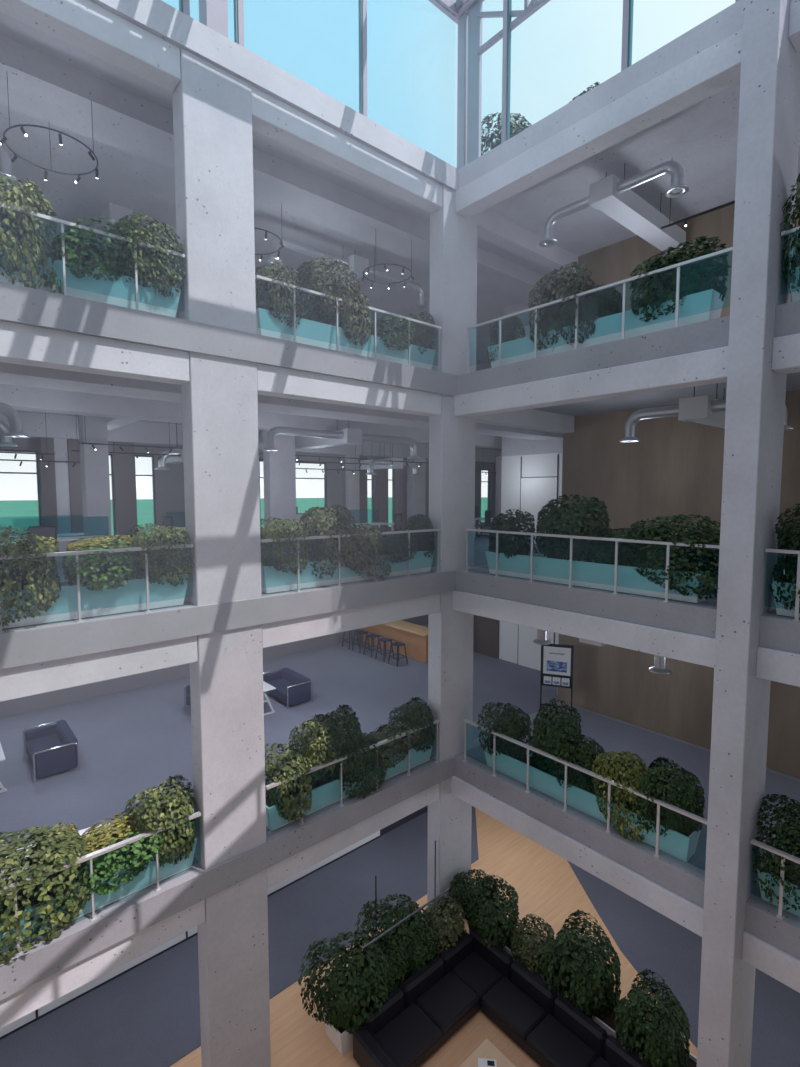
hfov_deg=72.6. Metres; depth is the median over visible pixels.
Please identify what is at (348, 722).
shrub
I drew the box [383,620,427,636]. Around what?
countertop
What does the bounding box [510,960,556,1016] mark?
cushion
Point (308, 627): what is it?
beam
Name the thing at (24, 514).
ground
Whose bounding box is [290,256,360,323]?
shrub
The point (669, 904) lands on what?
beam
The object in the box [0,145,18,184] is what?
ventilation duct
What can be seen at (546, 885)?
floor
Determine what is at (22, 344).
beam
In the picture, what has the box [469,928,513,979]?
cushion
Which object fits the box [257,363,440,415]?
beam
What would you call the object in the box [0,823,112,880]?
table
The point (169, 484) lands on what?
wall
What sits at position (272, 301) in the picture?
shrub
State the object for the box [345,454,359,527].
column
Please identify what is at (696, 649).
beam
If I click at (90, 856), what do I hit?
balcony railing
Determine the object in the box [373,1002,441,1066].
seat cushion
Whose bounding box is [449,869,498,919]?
shrub
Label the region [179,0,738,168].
frame
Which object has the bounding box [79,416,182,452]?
track light
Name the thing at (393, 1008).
cushion
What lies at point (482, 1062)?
magazine
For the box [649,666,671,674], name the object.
diffuser
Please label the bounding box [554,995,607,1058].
cushion
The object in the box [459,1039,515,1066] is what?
coffee table
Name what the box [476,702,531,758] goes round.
shrub
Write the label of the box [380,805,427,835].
wall
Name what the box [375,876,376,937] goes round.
pole
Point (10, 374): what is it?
beam
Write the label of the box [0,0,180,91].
beam
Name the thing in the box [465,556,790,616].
floor
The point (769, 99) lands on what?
column
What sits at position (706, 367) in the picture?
beam
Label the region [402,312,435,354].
shrub
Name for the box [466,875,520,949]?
shrub
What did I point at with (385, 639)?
bar stool
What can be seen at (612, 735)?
floor
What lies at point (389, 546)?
shrub
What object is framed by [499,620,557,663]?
wall
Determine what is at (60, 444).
pilaster
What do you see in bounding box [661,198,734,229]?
track light
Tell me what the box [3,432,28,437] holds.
diffuser
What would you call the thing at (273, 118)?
beam
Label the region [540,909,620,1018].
shrub
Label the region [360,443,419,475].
ventilation duct
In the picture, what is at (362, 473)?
pilaster
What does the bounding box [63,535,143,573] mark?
shrub
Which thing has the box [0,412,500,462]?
beam
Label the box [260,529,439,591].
balcony railing
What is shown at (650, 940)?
floor
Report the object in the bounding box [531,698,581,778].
shrub
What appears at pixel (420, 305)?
diffuser
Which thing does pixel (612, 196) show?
ventilation duct
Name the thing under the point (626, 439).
diffuser
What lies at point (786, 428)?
diffuser
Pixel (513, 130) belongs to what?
shrub
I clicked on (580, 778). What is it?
shrub
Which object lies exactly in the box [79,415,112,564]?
column
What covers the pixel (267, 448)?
diffuser
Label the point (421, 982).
cushion
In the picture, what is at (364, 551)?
shrub
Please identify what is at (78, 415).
track light
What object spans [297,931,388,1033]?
shrub
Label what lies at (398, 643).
bar stool
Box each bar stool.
[342,629,358,648]
[352,629,369,652]
[363,631,381,657]
[375,635,394,661]
[388,639,407,666]
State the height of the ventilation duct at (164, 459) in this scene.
1.550 m
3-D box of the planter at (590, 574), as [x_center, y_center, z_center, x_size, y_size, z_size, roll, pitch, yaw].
[3.599,0.765,10.740,0.540,0.500,4.520,-4,6,-41]
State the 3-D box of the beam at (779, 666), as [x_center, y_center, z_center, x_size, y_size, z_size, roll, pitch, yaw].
[7.341,2.072,6.108,0.424,0.459,5.710,-4,6,-41]
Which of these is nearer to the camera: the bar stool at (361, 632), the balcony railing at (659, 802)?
the balcony railing at (659, 802)
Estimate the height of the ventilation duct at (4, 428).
1.150 m
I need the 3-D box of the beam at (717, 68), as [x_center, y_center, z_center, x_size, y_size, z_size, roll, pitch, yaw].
[3.273,-7.213,10.079,0.420,0.459,5.760,-4,6,-41]
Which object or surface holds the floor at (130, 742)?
on the floor at (127, 916)
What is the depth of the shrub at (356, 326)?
10.59 m
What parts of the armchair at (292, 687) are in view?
arm panel, seat, backrest, arm panel, frame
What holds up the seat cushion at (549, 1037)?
on the sectional sofa
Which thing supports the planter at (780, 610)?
on the floor at (713, 601)
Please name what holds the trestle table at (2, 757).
on the floor at (130, 742)
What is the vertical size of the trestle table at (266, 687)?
0.750 m
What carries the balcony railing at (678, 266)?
on the floor at (18, 304)
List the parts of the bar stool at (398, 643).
seat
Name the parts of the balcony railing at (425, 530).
post, post, rail, post, post, post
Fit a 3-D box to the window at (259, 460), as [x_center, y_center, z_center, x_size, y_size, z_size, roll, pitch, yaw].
[-4.915,-1.328,20.435,0.830,2.800,0.120,-4,6,-41]
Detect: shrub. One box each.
[0,174,63,294]
[0,189,56,242]
[0,525,60,627]
[0,825,90,963]
[3,536,59,582]
[36,823,78,864]
[50,217,137,280]
[61,539,136,591]
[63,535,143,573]
[80,826,164,895]
[81,809,151,859]
[103,213,185,297]
[122,523,193,585]
[124,774,194,866]
[255,261,304,327]
[260,517,310,574]
[264,743,312,822]
[288,714,335,784]
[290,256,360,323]
[290,505,359,579]
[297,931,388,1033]
[310,284,370,345]
[311,704,363,784]
[332,524,391,580]
[338,732,386,798]
[354,894,429,973]
[364,937,409,1003]
[365,723,420,768]
[367,317,415,350]
[371,533,417,562]
[389,697,434,752]
[391,917,437,978]
[399,514,434,557]
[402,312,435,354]
[422,895,466,956]
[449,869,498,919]
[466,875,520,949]
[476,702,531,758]
[481,112,530,155]
[487,316,525,363]
[488,509,537,557]
[510,913,554,975]
[527,262,595,352]
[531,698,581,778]
[535,494,610,561]
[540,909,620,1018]
[552,937,594,993]
[554,734,604,792]
[558,283,622,343]
[569,82,599,102]
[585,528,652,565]
[591,751,652,841]
[614,968,689,1066]
[623,514,720,599]
[629,236,730,321]
[636,756,704,836]
[752,794,799,910]
[770,503,799,612]
[780,173,799,295]
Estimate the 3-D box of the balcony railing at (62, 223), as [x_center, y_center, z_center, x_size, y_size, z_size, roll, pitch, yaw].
[-5.006,-3.693,7.020,4.420,1.008,0.080,-4,6,-41]
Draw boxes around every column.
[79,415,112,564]
[172,48,270,1066]
[263,430,295,552]
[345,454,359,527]
[407,442,425,530]
[427,186,477,920]
[697,0,799,1066]
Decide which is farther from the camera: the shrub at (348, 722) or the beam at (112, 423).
the beam at (112, 423)
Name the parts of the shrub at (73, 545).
stem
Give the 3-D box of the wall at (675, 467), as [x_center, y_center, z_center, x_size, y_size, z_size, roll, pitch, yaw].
[12.303,-0.768,7.879,0.300,12.988,22.430,-4,6,-41]
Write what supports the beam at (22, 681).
attached to the floor at (37, 643)
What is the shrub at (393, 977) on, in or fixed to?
in the planter at (343, 1041)
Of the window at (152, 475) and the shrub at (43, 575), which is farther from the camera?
the window at (152, 475)
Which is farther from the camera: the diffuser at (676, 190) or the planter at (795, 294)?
the diffuser at (676, 190)
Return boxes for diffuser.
[0,442,16,446]
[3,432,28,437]
[154,467,169,469]
[262,447,277,450]
[265,256,281,264]
[407,456,419,458]
[415,303,428,308]
[533,639,550,644]
[539,237,557,246]
[619,437,639,441]
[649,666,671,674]
[665,184,688,197]
[784,425,793,430]
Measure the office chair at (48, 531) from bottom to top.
1.059 m
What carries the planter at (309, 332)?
on the floor
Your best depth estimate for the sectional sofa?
10.79 m
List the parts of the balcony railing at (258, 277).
post, post, rail, post, post, post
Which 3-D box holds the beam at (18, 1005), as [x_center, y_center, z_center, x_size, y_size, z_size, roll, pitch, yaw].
[-5.099,6.454,7.885,4.480,0.460,0.360,-4,6,-41]
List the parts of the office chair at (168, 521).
backrest, frame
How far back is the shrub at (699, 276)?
8.93 m
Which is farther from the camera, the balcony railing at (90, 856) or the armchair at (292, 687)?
the armchair at (292, 687)
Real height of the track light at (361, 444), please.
1.189 m
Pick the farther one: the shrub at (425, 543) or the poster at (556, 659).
the poster at (556, 659)
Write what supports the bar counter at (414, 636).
on the floor at (130, 742)
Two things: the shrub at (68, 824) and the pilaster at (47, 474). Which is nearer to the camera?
the shrub at (68, 824)
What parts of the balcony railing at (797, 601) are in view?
rail, post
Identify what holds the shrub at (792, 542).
in the planter at (780, 610)
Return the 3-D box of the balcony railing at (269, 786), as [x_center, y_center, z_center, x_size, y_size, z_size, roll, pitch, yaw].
[-0.769,4.990,11.384,4.420,1.008,0.080,-4,6,-41]
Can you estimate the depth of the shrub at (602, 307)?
10.10 m
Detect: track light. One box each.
[0,413,54,459]
[0,422,80,466]
[72,415,180,459]
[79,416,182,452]
[259,444,367,462]
[259,459,368,467]
[296,445,359,473]
[384,460,428,466]
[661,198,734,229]
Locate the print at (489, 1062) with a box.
[487,1060,494,1065]
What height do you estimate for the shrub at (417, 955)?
1.317 m
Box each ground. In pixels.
[0,497,487,544]
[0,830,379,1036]
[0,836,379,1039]
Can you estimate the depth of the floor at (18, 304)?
9.22 m
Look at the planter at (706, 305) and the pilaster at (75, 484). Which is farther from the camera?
the pilaster at (75, 484)
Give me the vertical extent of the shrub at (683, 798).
1.405 m
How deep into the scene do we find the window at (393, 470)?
24.43 m
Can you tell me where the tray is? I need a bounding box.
[542,683,570,687]
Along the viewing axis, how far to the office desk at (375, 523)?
18.96 m
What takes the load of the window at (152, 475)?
in the wall at (169, 484)
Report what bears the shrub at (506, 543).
in the planter at (590, 574)
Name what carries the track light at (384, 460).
hanging from the floor at (18, 304)
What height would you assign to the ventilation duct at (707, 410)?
1.150 m
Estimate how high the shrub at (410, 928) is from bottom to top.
1.474 m
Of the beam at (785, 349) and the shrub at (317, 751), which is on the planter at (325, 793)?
the shrub at (317, 751)
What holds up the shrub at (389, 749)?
in the planter at (325, 793)
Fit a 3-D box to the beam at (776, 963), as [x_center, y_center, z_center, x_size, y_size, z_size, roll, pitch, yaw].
[7.342,6.560,6.449,0.424,0.459,5.710,-4,6,-41]
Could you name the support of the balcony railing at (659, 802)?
on the floor at (127, 916)
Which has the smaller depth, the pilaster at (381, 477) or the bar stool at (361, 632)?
the bar stool at (361, 632)
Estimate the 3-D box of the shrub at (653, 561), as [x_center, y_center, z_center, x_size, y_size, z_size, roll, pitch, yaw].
[4.729,0.356,9.379,0.928,1.401,1.922,-3,5,-37]
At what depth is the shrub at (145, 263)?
8.15 m
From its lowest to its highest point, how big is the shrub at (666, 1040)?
1.771 m
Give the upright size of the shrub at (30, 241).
1.783 m
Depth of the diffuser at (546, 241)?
12.11 m
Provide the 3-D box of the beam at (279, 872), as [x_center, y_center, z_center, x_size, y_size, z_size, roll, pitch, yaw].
[-0.867,6.173,11.568,4.475,0.460,0.360,-4,6,-41]
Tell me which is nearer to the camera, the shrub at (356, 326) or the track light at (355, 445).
the shrub at (356, 326)
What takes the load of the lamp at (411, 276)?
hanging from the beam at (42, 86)
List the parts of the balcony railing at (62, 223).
post, rail, post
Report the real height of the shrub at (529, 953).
1.166 m
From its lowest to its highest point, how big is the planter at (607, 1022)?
0.480 m
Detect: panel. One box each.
[473,615,498,658]
[495,456,501,526]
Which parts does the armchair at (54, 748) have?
frame, arm panel, seat, arm panel, frame, backrest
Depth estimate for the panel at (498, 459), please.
20.32 m
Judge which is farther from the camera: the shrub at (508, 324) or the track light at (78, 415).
the track light at (78, 415)
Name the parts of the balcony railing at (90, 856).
post, post, rail, post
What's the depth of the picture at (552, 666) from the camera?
15.75 m
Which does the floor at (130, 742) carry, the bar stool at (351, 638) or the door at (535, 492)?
the bar stool at (351, 638)
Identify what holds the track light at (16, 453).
hanging from the floor at (18, 304)
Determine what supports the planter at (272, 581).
on the floor at (481, 543)
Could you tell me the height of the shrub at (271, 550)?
1.201 m
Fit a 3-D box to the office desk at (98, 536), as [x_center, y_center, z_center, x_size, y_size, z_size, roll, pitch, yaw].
[-7.927,0.239,12.980,2.000,1.220,0.820,-4,6,-41]
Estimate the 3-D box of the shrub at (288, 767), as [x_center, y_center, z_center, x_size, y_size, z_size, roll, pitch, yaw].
[-2.313,4.770,10.512,1.161,1.474,1.031,-3,5,-34]
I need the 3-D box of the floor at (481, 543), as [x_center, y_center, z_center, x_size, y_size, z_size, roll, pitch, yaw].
[-6.021,0.846,13.123,37.400,0.012,9.560,-4,6,-41]
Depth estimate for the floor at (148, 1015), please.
12.17 m
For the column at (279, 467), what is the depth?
16.07 m
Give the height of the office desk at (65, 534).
1.220 m
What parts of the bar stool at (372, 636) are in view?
seat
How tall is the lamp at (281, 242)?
1.063 m
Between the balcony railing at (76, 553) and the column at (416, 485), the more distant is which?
the column at (416, 485)
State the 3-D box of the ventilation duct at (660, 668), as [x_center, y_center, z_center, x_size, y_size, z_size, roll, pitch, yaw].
[5.300,1.938,12.504,3.560,1.160,3.074,-4,6,-41]
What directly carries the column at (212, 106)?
on the floor at (546, 885)
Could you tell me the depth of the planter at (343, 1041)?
10.58 m
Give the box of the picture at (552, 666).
[547,661,566,672]
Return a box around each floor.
[0,282,799,449]
[0,564,799,668]
[0,624,557,889]
[0,643,799,1000]
[0,806,478,1066]
[1,527,541,628]
[170,808,696,1066]
[463,705,799,897]
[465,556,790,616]
[567,860,799,1066]
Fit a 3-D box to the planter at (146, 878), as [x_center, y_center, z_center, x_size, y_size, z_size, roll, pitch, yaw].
[-5.222,5.489,7.998,4.320,0.500,0.540,-4,6,-41]
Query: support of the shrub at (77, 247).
in the planter at (120, 292)
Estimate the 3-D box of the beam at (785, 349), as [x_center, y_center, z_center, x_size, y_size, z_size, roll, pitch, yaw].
[7.339,-2.405,5.768,0.424,0.459,5.710,-4,6,-41]
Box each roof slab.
[0,0,579,361]
[459,0,799,255]
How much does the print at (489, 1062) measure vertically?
0.002 m
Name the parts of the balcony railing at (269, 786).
post, post, rail, post, post, post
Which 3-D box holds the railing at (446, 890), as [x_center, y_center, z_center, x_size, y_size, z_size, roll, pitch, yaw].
[0.148,9.083,11.847,2.460,1.736,0.185,-4,6,-41]
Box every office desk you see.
[0,533,83,567]
[14,535,116,574]
[343,522,394,535]
[474,517,493,536]
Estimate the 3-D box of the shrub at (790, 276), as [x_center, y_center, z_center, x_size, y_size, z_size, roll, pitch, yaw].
[5.995,-4.209,7.565,0.980,1.769,1.183,-4,6,-41]
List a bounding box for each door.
[517,625,554,670]
[520,454,558,543]
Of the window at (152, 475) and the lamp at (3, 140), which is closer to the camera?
the lamp at (3, 140)
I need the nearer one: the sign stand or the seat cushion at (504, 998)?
the seat cushion at (504, 998)
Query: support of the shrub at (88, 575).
in the planter at (131, 597)
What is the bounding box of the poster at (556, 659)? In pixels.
[543,646,570,675]
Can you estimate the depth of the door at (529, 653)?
19.64 m
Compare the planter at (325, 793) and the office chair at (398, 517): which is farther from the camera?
the office chair at (398, 517)
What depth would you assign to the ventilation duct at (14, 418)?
10.14 m
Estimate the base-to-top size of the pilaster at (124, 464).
3.368 m
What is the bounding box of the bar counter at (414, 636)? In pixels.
[361,620,427,662]
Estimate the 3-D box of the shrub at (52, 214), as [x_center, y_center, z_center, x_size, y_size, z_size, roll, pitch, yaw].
[-5.121,-4.170,7.513,0.748,1.008,0.625,-4,6,-41]
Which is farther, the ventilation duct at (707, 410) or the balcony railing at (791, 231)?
the ventilation duct at (707, 410)
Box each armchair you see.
[22,720,79,783]
[184,684,190,707]
[263,667,312,709]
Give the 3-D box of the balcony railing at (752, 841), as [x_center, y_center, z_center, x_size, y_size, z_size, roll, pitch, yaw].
[7.216,5.369,6.361,0.080,1.008,5.500,-4,6,-41]
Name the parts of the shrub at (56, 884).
stem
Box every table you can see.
[0,743,6,792]
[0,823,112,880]
[263,681,275,715]
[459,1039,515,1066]
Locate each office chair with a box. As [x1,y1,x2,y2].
[26,525,56,546]
[154,516,173,550]
[383,514,402,544]
[475,510,490,535]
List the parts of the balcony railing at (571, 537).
post, post, post, post, rail, post, post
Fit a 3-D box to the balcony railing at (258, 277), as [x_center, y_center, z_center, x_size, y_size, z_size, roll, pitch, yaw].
[-0.772,-3.974,10.704,4.420,1.008,0.080,-4,6,-41]
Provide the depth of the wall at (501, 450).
28.85 m
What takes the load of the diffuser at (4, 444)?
attached to the ventilation duct at (4, 428)
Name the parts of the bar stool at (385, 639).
seat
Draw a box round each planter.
[0,247,180,316]
[0,571,188,628]
[0,826,196,952]
[256,308,435,369]
[261,551,434,592]
[265,737,433,830]
[323,935,459,1054]
[483,742,700,861]
[485,551,711,602]
[487,289,724,367]
[490,925,696,1066]
[757,856,799,916]
[772,579,799,617]
[789,267,799,301]
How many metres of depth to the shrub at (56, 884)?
7.67 m
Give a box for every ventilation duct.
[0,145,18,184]
[0,402,28,437]
[0,420,16,446]
[154,423,182,469]
[262,420,419,458]
[265,237,428,311]
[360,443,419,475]
[533,629,671,674]
[539,161,688,253]
[619,383,793,441]
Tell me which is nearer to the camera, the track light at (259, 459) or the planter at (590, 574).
the planter at (590, 574)
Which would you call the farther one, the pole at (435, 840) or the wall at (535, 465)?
the wall at (535, 465)
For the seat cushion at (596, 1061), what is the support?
on the sectional sofa
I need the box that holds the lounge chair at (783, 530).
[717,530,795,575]
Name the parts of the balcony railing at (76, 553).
post, rail, post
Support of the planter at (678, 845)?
on the floor at (612, 735)
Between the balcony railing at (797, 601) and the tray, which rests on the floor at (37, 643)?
the balcony railing at (797, 601)
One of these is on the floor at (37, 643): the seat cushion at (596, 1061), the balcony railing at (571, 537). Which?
the balcony railing at (571, 537)
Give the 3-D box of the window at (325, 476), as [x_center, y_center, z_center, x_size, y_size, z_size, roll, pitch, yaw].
[-3.551,-1.418,21.621,1.450,2.800,0.120,-4,6,-41]
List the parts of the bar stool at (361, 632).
seat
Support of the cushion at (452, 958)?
on the sectional sofa
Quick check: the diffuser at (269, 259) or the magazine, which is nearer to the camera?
the magazine
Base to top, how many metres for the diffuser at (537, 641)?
0.080 m
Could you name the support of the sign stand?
on the floor at (612, 735)
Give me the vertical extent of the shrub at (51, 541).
0.780 m
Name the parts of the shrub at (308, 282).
stem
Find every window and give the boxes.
[0,449,40,525]
[108,454,115,534]
[135,455,155,540]
[259,460,263,522]
[295,462,326,532]
[367,475,373,529]
[388,469,394,528]
[481,469,489,522]
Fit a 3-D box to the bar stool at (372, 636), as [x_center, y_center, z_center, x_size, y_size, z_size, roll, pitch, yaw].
[-1.064,4.253,21.232,0.532,0.969,0.532,-4,6,-41]
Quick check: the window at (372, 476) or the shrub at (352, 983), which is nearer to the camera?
the shrub at (352, 983)
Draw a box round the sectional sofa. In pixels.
[353,928,651,1066]
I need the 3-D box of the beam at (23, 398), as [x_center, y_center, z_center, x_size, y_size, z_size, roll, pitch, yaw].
[-6.750,-2.918,12.454,36.000,0.440,0.600,-4,6,-41]
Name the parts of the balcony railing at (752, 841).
rail, post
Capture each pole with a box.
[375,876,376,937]
[434,840,435,909]
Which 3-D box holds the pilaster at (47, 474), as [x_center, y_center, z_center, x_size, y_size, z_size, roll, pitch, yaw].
[-10.049,-1.035,15.597,0.320,3.368,0.348,-4,6,-41]
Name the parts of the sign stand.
panel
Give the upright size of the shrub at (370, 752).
1.314 m
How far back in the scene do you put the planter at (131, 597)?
8.09 m
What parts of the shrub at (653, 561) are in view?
stem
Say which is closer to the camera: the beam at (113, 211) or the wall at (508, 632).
the beam at (113, 211)
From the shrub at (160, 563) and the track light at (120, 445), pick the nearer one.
the shrub at (160, 563)
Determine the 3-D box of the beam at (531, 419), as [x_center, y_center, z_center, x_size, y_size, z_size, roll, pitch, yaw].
[3.292,-3.069,14.534,4.325,0.460,0.400,-4,6,-41]
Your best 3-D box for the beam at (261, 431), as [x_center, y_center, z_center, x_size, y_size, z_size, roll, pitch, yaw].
[-3.623,-3.361,18.284,0.500,0.440,4.100,-4,6,-41]
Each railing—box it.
[0,203,184,309]
[0,544,192,632]
[0,811,200,956]
[255,275,440,371]
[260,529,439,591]
[265,720,438,824]
[363,888,448,948]
[463,719,706,857]
[465,529,719,601]
[467,247,732,372]
[750,839,799,919]
[765,548,799,621]
[781,226,799,236]
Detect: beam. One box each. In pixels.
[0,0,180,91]
[0,34,557,304]
[0,320,189,384]
[0,362,562,440]
[0,384,501,448]
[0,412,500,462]
[0,635,197,701]
[0,899,204,1028]
[80,202,132,263]
[105,417,138,430]
[251,85,441,212]
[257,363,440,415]
[259,430,297,442]
[262,593,439,647]
[267,783,438,888]
[451,776,703,936]
[452,591,714,667]
[454,346,727,417]
[455,30,741,217]
[476,409,573,432]
[477,209,577,273]
[742,931,799,992]
[756,647,799,686]
[771,333,799,374]
[788,0,799,52]
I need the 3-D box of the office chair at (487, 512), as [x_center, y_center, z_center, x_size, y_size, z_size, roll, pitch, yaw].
[3.330,-0.429,22.260,0.587,1.059,0.602,3,5,32]
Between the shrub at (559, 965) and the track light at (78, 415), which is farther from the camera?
the track light at (78, 415)
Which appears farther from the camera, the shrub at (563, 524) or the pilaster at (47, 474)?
the pilaster at (47, 474)
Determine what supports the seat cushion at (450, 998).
on the sectional sofa
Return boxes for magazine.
[478,1058,496,1066]
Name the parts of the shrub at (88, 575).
stem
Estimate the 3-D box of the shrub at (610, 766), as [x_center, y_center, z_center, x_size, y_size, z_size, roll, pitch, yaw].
[4.215,4.860,10.313,0.926,1.626,1.259,-3,5,-35]
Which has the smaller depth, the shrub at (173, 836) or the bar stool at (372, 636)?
the shrub at (173, 836)
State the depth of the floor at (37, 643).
9.18 m
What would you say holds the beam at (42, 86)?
attached to the roof slab at (144, 186)
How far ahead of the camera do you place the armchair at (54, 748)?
12.42 m
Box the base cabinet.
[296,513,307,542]
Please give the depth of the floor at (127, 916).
9.49 m
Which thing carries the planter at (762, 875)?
on the floor at (612, 735)
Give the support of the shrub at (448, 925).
in the planter at (343, 1041)
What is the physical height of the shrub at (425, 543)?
1.246 m
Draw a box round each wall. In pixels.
[0,256,494,718]
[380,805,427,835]
[494,450,501,525]
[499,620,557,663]
[501,302,562,538]
[557,181,799,777]
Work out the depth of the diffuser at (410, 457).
16.80 m
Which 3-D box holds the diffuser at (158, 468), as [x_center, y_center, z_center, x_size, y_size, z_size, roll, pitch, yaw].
[-6.792,-1.860,15.558,0.400,0.080,0.394,-4,6,-41]
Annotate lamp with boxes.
[0,77,97,182]
[254,204,283,260]
[362,228,413,288]
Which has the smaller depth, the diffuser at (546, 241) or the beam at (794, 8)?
the beam at (794, 8)
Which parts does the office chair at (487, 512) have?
seat, backrest, frame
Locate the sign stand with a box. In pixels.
[539,644,573,710]
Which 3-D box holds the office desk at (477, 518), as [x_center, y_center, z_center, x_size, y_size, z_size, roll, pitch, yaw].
[3.221,-0.513,22.837,1.200,1.220,0.820,-4,6,-41]
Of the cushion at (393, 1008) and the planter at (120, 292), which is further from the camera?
the cushion at (393, 1008)
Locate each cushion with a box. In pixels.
[362,987,403,1034]
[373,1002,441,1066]
[400,956,442,1008]
[415,971,478,1032]
[440,933,472,976]
[452,951,502,998]
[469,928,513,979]
[482,976,546,1039]
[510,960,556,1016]
[526,1014,597,1066]
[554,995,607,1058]
[591,1056,612,1066]
[604,1035,651,1066]
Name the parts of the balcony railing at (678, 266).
post, post, post, post, rail, post, post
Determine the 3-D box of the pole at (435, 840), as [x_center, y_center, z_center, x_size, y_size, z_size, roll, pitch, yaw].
[0.842,8.578,13.071,0.180,2.530,0.176,-4,6,-41]
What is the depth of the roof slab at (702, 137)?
10.94 m
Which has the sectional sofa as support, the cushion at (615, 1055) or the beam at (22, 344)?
the cushion at (615, 1055)
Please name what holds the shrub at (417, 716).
in the planter at (325, 793)
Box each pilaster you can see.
[38,437,58,551]
[54,438,70,551]
[67,439,83,546]
[113,442,136,540]
[359,455,367,530]
[375,456,387,531]
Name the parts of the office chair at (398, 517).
backrest, frame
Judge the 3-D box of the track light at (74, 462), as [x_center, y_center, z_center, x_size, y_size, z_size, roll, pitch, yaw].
[-10.510,-2.547,14.516,3.800,1.489,0.142,-4,6,-41]
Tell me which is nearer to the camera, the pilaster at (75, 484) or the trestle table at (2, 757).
the trestle table at (2, 757)
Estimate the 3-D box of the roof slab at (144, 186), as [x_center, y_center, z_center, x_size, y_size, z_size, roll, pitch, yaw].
[-5.984,-7.850,12.418,37.600,0.460,10.100,-4,6,-41]
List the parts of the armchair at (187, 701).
arm panel, seat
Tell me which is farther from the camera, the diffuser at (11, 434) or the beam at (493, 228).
the beam at (493, 228)
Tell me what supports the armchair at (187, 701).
on the floor at (130, 742)
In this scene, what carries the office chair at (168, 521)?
on the floor at (481, 543)
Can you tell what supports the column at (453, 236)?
on the floor at (546, 885)
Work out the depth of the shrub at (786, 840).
8.25 m
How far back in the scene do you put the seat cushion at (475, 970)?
11.82 m
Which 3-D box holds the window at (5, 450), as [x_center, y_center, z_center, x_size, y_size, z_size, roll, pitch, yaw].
[-11.312,-0.903,14.869,2.490,2.800,0.120,-4,6,-41]
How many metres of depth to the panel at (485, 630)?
21.13 m
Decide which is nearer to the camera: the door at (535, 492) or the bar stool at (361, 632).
the door at (535, 492)
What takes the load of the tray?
on the sign stand
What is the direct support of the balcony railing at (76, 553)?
on the floor at (37, 643)
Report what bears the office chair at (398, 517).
on the floor at (481, 543)
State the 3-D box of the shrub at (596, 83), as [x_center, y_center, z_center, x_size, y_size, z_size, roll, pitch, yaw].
[3.956,-8.352,11.306,1.010,1.466,0.951,-4,6,-45]
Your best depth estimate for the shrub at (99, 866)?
8.27 m
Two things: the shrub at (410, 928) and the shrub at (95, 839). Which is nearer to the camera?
the shrub at (95, 839)
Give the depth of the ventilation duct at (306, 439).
15.20 m
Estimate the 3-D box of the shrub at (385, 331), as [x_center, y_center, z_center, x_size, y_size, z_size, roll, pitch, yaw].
[-0.216,-4.204,11.604,1.176,0.818,1.186,-4,6,-41]
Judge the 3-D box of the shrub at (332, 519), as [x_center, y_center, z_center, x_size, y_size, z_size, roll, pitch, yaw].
[-1.479,0.199,10.925,1.476,1.557,1.032,-4,6,-45]
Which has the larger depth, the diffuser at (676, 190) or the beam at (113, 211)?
the beam at (113, 211)
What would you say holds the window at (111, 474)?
in the wall at (169, 484)
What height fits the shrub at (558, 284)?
1.771 m
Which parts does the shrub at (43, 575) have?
stem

